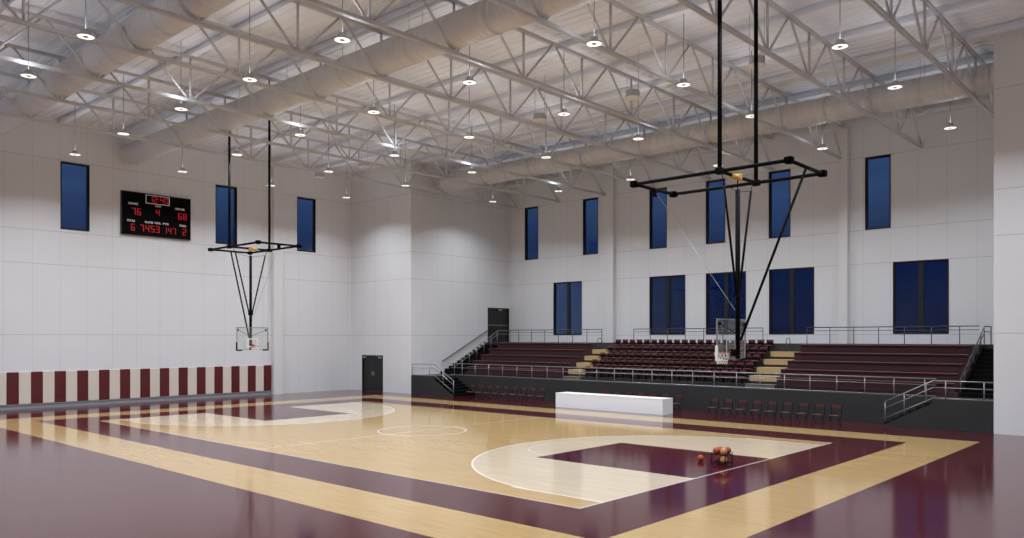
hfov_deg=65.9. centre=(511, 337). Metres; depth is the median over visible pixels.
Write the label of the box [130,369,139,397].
pad
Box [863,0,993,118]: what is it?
roof truss
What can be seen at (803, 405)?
chair
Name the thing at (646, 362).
chair
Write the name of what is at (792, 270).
window
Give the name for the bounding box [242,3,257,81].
pendant lamp
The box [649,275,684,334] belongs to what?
window
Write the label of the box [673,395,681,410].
chair
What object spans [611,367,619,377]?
chair
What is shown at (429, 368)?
guard rail
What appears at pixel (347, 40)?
diffuser
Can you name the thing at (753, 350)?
chair
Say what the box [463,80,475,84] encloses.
diffuser
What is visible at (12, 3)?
roof purlin
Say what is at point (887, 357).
bench
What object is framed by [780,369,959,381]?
bench
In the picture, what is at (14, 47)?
roof truss
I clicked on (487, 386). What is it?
chair
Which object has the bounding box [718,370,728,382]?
chair
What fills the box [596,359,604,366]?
chair
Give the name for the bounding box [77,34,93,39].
diffuser
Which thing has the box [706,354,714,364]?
chair
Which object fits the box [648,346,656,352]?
chair
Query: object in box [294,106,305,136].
pendant lamp
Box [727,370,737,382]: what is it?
chair
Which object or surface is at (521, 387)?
chair
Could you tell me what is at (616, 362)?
chair
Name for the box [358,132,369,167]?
ceiling speaker
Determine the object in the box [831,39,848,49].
pendant lamp
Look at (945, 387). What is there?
guard rail
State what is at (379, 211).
wall
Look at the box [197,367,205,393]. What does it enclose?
pad
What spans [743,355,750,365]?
chair
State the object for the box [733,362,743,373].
chair
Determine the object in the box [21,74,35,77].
diffuser
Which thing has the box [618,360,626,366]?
chair
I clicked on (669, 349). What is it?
chair
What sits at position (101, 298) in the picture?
wall
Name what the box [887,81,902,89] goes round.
pendant lamp
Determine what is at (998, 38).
wall
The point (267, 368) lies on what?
pad
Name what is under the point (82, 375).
pad
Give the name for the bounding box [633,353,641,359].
chair
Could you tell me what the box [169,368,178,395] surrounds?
pad
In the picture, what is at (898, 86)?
diffuser
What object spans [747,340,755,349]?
chair
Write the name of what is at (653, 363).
chair
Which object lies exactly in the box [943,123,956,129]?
pendant lamp
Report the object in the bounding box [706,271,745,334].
window
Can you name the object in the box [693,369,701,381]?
chair
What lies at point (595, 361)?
chair
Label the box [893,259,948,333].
window
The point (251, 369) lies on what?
pad
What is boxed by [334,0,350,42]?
pendant lamp
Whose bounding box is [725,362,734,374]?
chair
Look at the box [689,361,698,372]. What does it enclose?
chair
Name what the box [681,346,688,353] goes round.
chair
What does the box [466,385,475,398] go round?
chair
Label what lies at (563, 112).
pendant lamp
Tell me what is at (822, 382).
guard rail
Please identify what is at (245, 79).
diffuser
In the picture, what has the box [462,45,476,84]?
pendant lamp
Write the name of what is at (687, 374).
chair
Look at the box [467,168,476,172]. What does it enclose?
pendant lamp
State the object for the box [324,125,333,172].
pendant lamp
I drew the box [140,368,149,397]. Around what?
pad
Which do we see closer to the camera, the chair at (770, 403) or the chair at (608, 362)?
the chair at (770, 403)
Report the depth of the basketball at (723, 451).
23.57 m
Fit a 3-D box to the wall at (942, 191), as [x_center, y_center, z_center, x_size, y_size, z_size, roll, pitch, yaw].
[12.735,-4.210,49.662,34.750,16.050,0.350,0,0,42]
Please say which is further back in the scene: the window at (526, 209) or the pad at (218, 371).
the window at (526, 209)
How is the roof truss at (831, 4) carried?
attached to the ceiling
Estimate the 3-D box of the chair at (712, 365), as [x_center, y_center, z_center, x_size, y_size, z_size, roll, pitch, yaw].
[10.704,1.605,42.391,0.462,0.635,0.375,0,0,42]
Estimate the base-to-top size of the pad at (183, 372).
1.720 m
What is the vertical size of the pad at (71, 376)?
1.720 m
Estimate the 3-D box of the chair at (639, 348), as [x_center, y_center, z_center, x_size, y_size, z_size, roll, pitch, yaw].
[7.571,0.805,47.475,0.462,0.635,0.375,0,0,42]
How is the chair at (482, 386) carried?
on the floor
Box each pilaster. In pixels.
[271,166,282,393]
[606,168,615,342]
[838,127,849,343]
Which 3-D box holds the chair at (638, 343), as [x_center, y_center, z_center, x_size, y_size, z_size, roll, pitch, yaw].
[7.739,0.405,48.433,0.462,0.635,0.375,0,0,42]
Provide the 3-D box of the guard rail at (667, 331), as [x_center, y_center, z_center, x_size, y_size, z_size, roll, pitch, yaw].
[10.808,-0.136,46.850,8.583,0.894,0.048,0,0,42]
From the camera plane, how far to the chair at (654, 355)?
45.85 m
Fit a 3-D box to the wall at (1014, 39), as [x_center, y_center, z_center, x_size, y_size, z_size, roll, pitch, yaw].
[23.063,-4.210,28.167,9.500,16.050,0.350,0,0,42]
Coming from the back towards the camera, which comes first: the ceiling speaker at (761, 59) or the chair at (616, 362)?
the chair at (616, 362)
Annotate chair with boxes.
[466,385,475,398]
[474,385,483,397]
[482,386,491,398]
[499,387,508,400]
[508,387,517,400]
[517,387,526,401]
[525,388,535,402]
[535,389,545,403]
[582,366,590,376]
[589,359,597,365]
[590,366,597,376]
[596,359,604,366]
[597,352,605,358]
[598,367,605,377]
[604,360,611,366]
[604,367,612,377]
[605,353,612,359]
[607,346,613,352]
[611,360,618,366]
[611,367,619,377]
[613,339,620,345]
[613,346,620,352]
[613,353,619,359]
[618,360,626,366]
[619,346,627,352]
[619,353,626,359]
[619,367,627,378]
[620,339,627,345]
[625,360,633,367]
[626,346,634,352]
[626,353,634,359]
[627,339,634,345]
[627,367,635,378]
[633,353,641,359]
[633,360,641,367]
[634,339,642,345]
[634,346,641,352]
[634,368,642,378]
[641,339,649,345]
[641,346,649,352]
[641,353,649,359]
[641,360,649,370]
[642,368,650,378]
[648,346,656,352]
[648,353,657,360]
[649,339,656,345]
[649,361,657,370]
[650,368,658,379]
[656,339,664,345]
[656,346,664,352]
[656,361,665,371]
[657,353,664,360]
[658,368,666,379]
[664,339,671,345]
[664,346,672,352]
[664,353,672,360]
[664,361,673,371]
[666,369,675,379]
[671,339,679,345]
[672,346,680,353]
[672,354,680,364]
[673,361,681,371]
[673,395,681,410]
[674,369,683,380]
[679,339,687,345]
[680,354,689,360]
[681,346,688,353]
[681,361,690,372]
[683,369,692,380]
[687,339,695,346]
[688,347,696,353]
[688,354,697,360]
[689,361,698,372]
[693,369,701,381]
[696,347,704,353]
[697,339,703,350]
[697,354,705,361]
[698,362,707,372]
[700,370,709,381]
[704,339,711,350]
[704,347,713,353]
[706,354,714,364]
[706,362,716,372]
[706,398,718,415]
[710,370,718,381]
[712,340,720,345]
[716,362,725,373]
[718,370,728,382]
[720,340,728,346]
[720,399,732,416]
[721,347,730,356]
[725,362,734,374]
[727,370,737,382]
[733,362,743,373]
[734,400,746,417]
[737,371,747,382]
[740,347,748,357]
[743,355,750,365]
[743,363,753,374]
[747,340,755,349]
[748,347,757,357]
[749,401,761,418]
[750,355,760,366]
[755,340,764,350]
[758,347,766,358]
[764,340,773,350]
[764,402,776,419]
[779,402,792,421]
[795,403,808,422]
[811,404,824,423]
[828,405,841,424]
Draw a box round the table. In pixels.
[556,392,672,414]
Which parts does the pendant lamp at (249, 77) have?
drop rod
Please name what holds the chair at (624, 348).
on the stand
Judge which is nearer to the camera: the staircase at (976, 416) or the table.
the staircase at (976, 416)
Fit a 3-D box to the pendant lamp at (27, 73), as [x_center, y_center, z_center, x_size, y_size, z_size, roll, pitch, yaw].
[-17.329,-10.789,28.334,0.540,2.832,0.540,0,0,42]
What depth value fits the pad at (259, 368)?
52.94 m
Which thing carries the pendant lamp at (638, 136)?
hanging from the ceiling
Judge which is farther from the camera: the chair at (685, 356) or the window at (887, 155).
the chair at (685, 356)
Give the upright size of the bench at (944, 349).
0.385 m
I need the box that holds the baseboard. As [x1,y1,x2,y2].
[0,391,270,409]
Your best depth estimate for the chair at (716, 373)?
41.59 m
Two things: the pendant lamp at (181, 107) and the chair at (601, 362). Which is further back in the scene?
the chair at (601, 362)
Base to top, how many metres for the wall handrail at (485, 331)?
2.237 m
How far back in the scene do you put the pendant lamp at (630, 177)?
46.84 m
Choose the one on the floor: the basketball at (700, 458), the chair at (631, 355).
the basketball at (700, 458)
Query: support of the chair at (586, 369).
on the stand
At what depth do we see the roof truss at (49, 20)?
35.66 m
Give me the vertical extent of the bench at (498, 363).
0.385 m
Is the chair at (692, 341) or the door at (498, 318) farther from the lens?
the door at (498, 318)
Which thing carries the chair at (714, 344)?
on the stand
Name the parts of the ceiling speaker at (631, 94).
hanger rod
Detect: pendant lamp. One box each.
[20,0,36,78]
[69,150,80,155]
[76,0,94,39]
[117,75,129,134]
[174,103,187,110]
[178,148,187,172]
[231,150,241,155]
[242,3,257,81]
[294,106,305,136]
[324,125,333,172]
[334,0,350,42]
[342,163,349,197]
[367,106,379,113]
[389,104,399,156]
[401,141,409,186]
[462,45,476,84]
[463,132,474,138]
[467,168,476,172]
[541,153,550,158]
[555,150,562,191]
[558,108,569,115]
[586,36,602,46]
[626,135,634,180]
[633,100,643,139]
[676,14,690,86]
[745,51,753,117]
[817,96,827,149]
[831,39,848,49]
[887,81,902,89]
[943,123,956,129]
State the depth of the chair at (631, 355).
46.90 m
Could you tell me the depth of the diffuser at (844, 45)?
25.46 m
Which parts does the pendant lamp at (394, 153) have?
drop rod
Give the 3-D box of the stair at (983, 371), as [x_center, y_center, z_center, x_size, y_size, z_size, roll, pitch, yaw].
[21.221,1.520,34.897,1.588,2.044,4.400,0,0,42]
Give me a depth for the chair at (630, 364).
45.97 m
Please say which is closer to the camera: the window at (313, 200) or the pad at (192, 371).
the pad at (192, 371)
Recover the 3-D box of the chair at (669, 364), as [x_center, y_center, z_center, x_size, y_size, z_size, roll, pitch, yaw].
[8.777,1.605,44.152,0.462,0.635,0.375,0,0,42]
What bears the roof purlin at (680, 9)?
attached to the ceiling
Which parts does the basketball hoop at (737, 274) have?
board frame, winch motor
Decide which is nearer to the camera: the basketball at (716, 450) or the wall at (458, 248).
the basketball at (716, 450)
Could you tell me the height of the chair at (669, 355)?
0.635 m
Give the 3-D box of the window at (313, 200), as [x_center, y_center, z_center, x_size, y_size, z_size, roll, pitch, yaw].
[-14.550,-7.960,55.719,0.235,3.790,1.500,0,0,42]
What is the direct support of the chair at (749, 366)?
on the stand
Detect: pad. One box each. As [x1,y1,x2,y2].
[0,373,5,404]
[6,372,18,404]
[19,372,30,403]
[31,372,42,403]
[43,371,54,402]
[55,371,65,401]
[66,371,76,401]
[77,370,87,400]
[88,370,98,399]
[99,370,109,399]
[110,369,119,398]
[120,369,129,398]
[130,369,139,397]
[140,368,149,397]
[150,368,159,396]
[160,368,168,395]
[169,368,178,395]
[179,367,187,394]
[188,367,196,394]
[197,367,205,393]
[206,367,213,393]
[214,366,222,393]
[223,366,230,392]
[231,366,239,392]
[240,366,247,391]
[248,366,255,391]
[256,365,263,390]
[264,365,270,390]
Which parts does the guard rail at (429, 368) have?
rail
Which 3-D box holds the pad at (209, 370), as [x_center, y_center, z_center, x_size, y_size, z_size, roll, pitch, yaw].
[-19.252,2.695,50.377,0.060,1.720,0.580,0,0,42]
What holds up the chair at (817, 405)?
on the floor
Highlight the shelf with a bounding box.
[712,461,731,463]
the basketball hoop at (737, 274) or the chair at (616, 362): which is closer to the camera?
the basketball hoop at (737, 274)
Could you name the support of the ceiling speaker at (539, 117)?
hanging from the ceiling
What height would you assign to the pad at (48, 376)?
1.720 m
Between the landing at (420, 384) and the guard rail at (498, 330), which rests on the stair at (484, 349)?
the guard rail at (498, 330)
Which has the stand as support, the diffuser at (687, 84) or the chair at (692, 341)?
the chair at (692, 341)
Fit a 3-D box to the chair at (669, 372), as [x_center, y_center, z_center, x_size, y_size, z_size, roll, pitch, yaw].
[8.710,2.005,43.305,0.462,0.635,0.375,0,0,42]
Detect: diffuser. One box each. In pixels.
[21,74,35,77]
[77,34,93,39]
[243,78,256,81]
[334,37,349,42]
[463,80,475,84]
[587,41,601,46]
[677,83,689,86]
[832,44,847,48]
[888,85,901,88]
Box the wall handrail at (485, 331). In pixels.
[442,331,486,361]
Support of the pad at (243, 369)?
attached to the wall at (101, 298)
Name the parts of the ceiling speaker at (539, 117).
hanger rod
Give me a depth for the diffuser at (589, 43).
25.20 m
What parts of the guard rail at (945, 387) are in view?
rail, rail, rail, post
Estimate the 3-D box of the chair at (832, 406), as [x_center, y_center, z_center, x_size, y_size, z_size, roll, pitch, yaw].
[14.200,3.399,34.774,0.456,0.849,0.463,0,0,42]
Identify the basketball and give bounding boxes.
[697,455,703,461]
[713,447,719,453]
[720,448,726,454]
[720,456,726,462]
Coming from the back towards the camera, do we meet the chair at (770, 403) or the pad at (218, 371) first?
the pad at (218, 371)
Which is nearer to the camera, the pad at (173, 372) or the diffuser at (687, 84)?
the diffuser at (687, 84)
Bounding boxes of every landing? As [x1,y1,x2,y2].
[411,374,474,396]
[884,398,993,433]
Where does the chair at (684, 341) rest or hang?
on the stand
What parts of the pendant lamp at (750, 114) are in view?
drop rod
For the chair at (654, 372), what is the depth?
44.01 m
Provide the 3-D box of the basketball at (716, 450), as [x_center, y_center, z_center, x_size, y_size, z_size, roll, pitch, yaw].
[6.155,3.391,23.806,0.210,0.212,0.210,0,0,0]
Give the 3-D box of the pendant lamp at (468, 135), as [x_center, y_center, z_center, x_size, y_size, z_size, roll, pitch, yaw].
[-2.005,-10.789,36.980,0.540,2.832,0.540,0,0,42]
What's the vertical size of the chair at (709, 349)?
0.635 m
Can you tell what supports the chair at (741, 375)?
on the stand
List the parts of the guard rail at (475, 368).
rail, rail, rail, post, post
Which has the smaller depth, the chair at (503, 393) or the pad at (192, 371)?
the chair at (503, 393)
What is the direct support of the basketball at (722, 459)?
on the cart
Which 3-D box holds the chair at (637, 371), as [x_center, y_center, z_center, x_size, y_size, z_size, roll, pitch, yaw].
[7.169,2.005,44.714,0.462,0.635,0.375,0,0,42]
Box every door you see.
[362,355,382,391]
[488,308,508,341]
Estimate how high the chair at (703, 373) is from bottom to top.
0.635 m
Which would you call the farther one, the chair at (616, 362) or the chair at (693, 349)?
the chair at (616, 362)
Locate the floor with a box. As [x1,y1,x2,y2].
[0,390,1023,537]
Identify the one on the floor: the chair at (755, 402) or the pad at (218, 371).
the chair at (755, 402)
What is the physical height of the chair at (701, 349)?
0.635 m
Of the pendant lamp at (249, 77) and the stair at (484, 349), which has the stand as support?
the stair at (484, 349)
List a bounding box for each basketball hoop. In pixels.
[208,116,301,352]
[630,0,826,363]
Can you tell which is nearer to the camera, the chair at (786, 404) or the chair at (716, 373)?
the chair at (786, 404)
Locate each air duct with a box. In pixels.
[0,0,235,134]
[120,0,594,163]
[437,57,993,192]
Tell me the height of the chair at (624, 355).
0.635 m
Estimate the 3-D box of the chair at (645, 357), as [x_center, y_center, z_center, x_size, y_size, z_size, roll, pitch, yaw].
[7.788,1.205,46.166,0.462,0.635,0.375,0,0,42]
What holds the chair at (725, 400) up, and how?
on the floor
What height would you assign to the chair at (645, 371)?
0.635 m
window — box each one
[60,161,89,231]
[216,184,236,244]
[297,197,315,252]
[525,206,537,259]
[553,281,581,334]
[583,197,597,254]
[649,187,666,248]
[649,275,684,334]
[706,179,724,243]
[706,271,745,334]
[769,169,790,238]
[769,267,813,333]
[865,154,890,229]
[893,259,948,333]
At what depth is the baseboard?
46.61 m
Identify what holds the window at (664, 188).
in the wall at (942, 191)
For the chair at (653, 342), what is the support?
on the stand
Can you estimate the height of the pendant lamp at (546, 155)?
2.832 m
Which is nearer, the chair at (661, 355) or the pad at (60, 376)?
the pad at (60, 376)
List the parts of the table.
panel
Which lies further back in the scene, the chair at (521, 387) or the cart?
the chair at (521, 387)
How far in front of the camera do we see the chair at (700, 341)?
45.66 m
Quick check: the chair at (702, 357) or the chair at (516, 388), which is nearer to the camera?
the chair at (702, 357)
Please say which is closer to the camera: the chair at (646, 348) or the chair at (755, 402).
the chair at (755, 402)
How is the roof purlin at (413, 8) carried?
on the roof truss at (113, 97)
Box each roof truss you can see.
[0,0,655,187]
[0,4,604,195]
[0,41,559,201]
[0,71,517,207]
[114,0,711,179]
[301,0,773,170]
[488,0,842,158]
[676,0,923,147]
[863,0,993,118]
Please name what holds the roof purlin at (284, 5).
on the roof truss at (113, 97)
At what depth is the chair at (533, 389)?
46.76 m
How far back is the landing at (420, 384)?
52.67 m
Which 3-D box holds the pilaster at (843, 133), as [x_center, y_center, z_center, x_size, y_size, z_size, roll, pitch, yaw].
[18.449,-5.660,43.945,0.500,11.950,0.380,0,0,42]
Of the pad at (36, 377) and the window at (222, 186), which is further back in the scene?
the window at (222, 186)
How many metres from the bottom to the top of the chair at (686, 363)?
0.635 m
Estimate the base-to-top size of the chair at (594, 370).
0.635 m
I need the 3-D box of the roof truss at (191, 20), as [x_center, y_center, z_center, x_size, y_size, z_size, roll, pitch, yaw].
[-3.750,-10.900,31.883,0.150,1.930,48.080,0,0,42]
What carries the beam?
attached to the wall at (942, 191)
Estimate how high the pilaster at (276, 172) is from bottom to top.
15.450 m
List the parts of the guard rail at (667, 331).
rail, rail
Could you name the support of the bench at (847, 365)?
on the stand
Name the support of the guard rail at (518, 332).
on the stand
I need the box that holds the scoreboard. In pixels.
[120,190,190,239]
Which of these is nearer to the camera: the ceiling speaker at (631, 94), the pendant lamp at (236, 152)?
the ceiling speaker at (631, 94)
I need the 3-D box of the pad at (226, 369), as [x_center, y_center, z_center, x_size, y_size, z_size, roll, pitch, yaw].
[-18.469,2.695,51.233,0.060,1.720,0.580,0,0,42]
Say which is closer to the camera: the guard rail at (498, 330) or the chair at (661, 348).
the chair at (661, 348)
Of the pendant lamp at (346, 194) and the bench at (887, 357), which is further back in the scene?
the pendant lamp at (346, 194)
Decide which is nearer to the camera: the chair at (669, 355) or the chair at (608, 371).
the chair at (669, 355)
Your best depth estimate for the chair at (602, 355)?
48.33 m
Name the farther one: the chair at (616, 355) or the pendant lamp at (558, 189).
the pendant lamp at (558, 189)
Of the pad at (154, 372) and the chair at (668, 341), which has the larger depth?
the pad at (154, 372)
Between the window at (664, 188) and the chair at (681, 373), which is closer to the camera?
the chair at (681, 373)
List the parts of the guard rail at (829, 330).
rail, rail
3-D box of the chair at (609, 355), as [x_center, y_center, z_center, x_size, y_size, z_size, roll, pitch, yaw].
[5.862,1.205,47.927,0.462,0.635,0.375,0,0,42]
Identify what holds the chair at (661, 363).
on the stand
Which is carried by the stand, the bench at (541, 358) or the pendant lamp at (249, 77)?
the bench at (541, 358)
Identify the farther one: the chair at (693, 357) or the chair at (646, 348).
the chair at (646, 348)
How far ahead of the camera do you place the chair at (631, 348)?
47.88 m
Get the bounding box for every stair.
[440,345,496,374]
[961,349,993,398]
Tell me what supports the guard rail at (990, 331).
on the stair at (983, 371)
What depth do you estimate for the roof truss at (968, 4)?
34.82 m
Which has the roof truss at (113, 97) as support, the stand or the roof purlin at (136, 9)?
the roof purlin at (136, 9)
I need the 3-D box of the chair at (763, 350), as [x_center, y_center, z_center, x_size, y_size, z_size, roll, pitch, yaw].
[13.352,0.805,42.192,0.462,0.635,0.375,0,0,42]
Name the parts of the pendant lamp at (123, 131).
drop rod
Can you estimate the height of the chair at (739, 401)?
0.849 m
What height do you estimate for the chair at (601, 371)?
0.635 m
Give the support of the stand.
on the floor
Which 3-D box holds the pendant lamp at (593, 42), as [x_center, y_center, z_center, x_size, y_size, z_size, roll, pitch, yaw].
[2.622,-10.789,25.233,0.540,2.832,0.540,0,0,42]
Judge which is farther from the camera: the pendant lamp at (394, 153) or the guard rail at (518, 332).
the guard rail at (518, 332)
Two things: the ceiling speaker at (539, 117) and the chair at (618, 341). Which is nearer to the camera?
the ceiling speaker at (539, 117)
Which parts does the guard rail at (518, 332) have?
rail, rail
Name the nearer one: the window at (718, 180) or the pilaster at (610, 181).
the window at (718, 180)
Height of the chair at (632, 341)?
0.635 m
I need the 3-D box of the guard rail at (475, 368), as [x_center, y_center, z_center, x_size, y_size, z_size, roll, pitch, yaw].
[6.970,2.132,44.059,30.300,0.818,0.056,0,0,42]
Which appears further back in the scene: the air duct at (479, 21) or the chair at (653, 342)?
the chair at (653, 342)
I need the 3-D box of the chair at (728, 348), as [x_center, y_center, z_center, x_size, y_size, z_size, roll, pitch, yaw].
[11.810,0.805,43.601,0.462,0.635,0.375,0,0,42]
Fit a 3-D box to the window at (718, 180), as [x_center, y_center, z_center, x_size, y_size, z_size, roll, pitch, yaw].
[12.796,-7.900,49.508,1.330,3.970,0.235,0,0,42]
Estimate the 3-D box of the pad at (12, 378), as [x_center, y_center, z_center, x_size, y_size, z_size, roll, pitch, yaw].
[-26.682,2.695,42.239,0.070,1.720,0.570,0,0,42]
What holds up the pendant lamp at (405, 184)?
hanging from the ceiling
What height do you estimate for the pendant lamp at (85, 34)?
2.832 m
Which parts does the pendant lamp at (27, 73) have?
drop rod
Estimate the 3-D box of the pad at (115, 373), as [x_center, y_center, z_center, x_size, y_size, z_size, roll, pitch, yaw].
[-23.164,2.695,46.096,0.060,1.720,0.580,0,0,42]
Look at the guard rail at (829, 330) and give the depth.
39.74 m
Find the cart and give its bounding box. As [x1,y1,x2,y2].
[711,452,732,465]
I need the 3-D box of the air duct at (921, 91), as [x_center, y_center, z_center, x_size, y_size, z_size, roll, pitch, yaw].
[11.120,-11.154,40.632,43.150,2.022,1.224,0,0,42]
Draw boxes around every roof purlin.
[0,0,25,22]
[0,0,152,101]
[59,0,295,122]
[126,0,444,133]
[231,0,724,153]
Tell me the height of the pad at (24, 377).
1.720 m
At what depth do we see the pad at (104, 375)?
45.64 m
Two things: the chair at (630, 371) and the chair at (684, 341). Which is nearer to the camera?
the chair at (630, 371)
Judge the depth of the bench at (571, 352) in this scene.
52.30 m
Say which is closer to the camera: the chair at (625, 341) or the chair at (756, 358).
the chair at (756, 358)
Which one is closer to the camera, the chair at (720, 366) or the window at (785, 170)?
the chair at (720, 366)
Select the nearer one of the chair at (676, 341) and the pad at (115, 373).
the pad at (115, 373)
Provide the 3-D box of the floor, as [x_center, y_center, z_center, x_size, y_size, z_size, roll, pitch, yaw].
[-2.593,3.815,30.852,53.000,0.001,50.100,0,0,42]
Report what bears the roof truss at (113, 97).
attached to the wall
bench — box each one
[467,366,565,375]
[472,360,570,368]
[480,354,578,361]
[489,348,586,355]
[497,343,594,348]
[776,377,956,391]
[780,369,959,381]
[787,360,964,372]
[794,352,968,362]
[800,344,972,353]
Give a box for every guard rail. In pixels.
[412,364,453,393]
[450,363,935,396]
[454,330,508,373]
[509,329,601,342]
[633,328,747,342]
[807,325,978,344]
[884,380,992,421]
[960,326,991,397]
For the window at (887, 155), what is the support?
in the wall at (942, 191)
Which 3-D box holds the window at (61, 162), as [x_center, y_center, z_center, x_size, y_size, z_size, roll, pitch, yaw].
[-24.693,-7.960,44.621,0.235,3.790,1.510,0,0,42]
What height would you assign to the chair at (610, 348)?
0.635 m
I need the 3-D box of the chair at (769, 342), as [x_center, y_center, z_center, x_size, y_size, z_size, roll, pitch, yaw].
[13.905,0.405,42.798,0.462,0.635,0.375,0,0,42]
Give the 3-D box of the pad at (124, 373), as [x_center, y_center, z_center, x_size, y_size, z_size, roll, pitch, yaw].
[-22.769,2.695,46.520,0.070,1.720,0.570,0,0,42]
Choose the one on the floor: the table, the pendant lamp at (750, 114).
the table
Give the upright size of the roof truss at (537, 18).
1.930 m
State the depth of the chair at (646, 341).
48.12 m
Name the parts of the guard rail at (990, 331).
post, rail, post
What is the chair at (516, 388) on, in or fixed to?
on the floor
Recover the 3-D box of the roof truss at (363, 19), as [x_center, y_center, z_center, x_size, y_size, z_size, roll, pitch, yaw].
[-0.746,-10.900,29.137,0.150,1.930,48.080,0,0,42]
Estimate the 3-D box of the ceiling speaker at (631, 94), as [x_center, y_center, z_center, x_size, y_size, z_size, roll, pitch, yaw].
[5.078,-11.115,33.257,0.680,2.100,0.680,0,0,42]
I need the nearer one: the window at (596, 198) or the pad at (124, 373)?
the pad at (124, 373)
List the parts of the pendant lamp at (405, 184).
drop rod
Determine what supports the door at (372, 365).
attached to the wall at (379, 211)
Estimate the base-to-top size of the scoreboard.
2.560 m
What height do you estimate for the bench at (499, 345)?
0.385 m
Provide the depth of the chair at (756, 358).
41.59 m
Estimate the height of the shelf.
0.028 m
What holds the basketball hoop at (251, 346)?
hanging from the ceiling
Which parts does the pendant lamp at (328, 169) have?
drop rod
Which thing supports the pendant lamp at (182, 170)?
hanging from the ceiling
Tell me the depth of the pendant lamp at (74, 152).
40.40 m
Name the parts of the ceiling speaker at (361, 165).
hanger rod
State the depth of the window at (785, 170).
47.10 m
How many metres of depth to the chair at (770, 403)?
36.81 m
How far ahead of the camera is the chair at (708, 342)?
45.32 m
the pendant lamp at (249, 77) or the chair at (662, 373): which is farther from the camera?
the chair at (662, 373)
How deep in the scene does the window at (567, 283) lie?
57.44 m
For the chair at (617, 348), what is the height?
0.635 m
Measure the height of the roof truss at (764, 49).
1.930 m
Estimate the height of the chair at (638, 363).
0.635 m
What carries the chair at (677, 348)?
on the stand
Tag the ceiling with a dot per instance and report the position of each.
(579, 20)
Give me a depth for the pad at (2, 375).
41.89 m
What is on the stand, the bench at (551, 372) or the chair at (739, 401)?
the bench at (551, 372)
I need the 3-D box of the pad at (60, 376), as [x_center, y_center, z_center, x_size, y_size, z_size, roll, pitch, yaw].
[-25.117,2.695,43.952,0.070,1.720,0.570,0,0,42]
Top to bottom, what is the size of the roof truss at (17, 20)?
1.930 m
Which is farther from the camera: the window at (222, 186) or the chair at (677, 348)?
the window at (222, 186)
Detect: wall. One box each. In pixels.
[0,115,351,405]
[352,161,407,393]
[408,162,508,393]
[509,93,993,398]
[994,32,1003,433]
[1004,28,1023,435]
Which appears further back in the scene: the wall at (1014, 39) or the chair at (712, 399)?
the chair at (712, 399)
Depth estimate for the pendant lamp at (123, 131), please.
36.36 m
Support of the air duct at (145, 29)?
hanging from the ceiling
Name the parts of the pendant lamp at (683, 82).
drop rod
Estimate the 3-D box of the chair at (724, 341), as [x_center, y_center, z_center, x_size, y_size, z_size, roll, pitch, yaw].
[11.978,0.405,44.559,0.462,0.635,0.375,0,0,42]
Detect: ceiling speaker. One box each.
[314,172,324,178]
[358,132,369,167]
[532,75,546,122]
[625,47,640,100]
[747,8,765,68]
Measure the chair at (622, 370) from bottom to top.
0.635 m
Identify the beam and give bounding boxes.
[507,97,993,187]
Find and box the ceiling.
[0,0,1023,179]
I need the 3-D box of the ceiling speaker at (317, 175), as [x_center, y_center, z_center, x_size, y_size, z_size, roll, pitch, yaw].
[-12.116,-11.115,49.782,0.680,2.100,0.680,0,0,42]
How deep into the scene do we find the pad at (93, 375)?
45.21 m
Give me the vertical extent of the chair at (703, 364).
0.635 m
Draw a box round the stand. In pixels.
[437,342,993,423]
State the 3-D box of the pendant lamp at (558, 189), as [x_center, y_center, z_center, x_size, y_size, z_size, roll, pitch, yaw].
[2.976,-10.789,50.554,0.540,2.832,0.540,0,0,42]
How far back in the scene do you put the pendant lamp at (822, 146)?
39.17 m
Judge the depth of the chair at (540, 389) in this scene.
46.28 m
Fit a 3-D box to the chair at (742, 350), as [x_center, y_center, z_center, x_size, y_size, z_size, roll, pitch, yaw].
[12.581,0.805,42.897,0.462,0.635,0.375,0,0,42]
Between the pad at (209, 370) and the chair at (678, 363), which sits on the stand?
the chair at (678, 363)
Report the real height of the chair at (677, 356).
0.635 m
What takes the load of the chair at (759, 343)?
on the stand
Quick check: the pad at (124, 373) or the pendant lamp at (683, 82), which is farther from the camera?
the pad at (124, 373)
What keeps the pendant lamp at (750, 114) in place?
hanging from the ceiling
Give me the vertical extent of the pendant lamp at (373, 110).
2.832 m
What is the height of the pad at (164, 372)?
1.720 m
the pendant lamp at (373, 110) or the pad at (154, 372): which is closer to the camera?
the pendant lamp at (373, 110)
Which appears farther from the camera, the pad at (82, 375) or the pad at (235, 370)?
the pad at (235, 370)

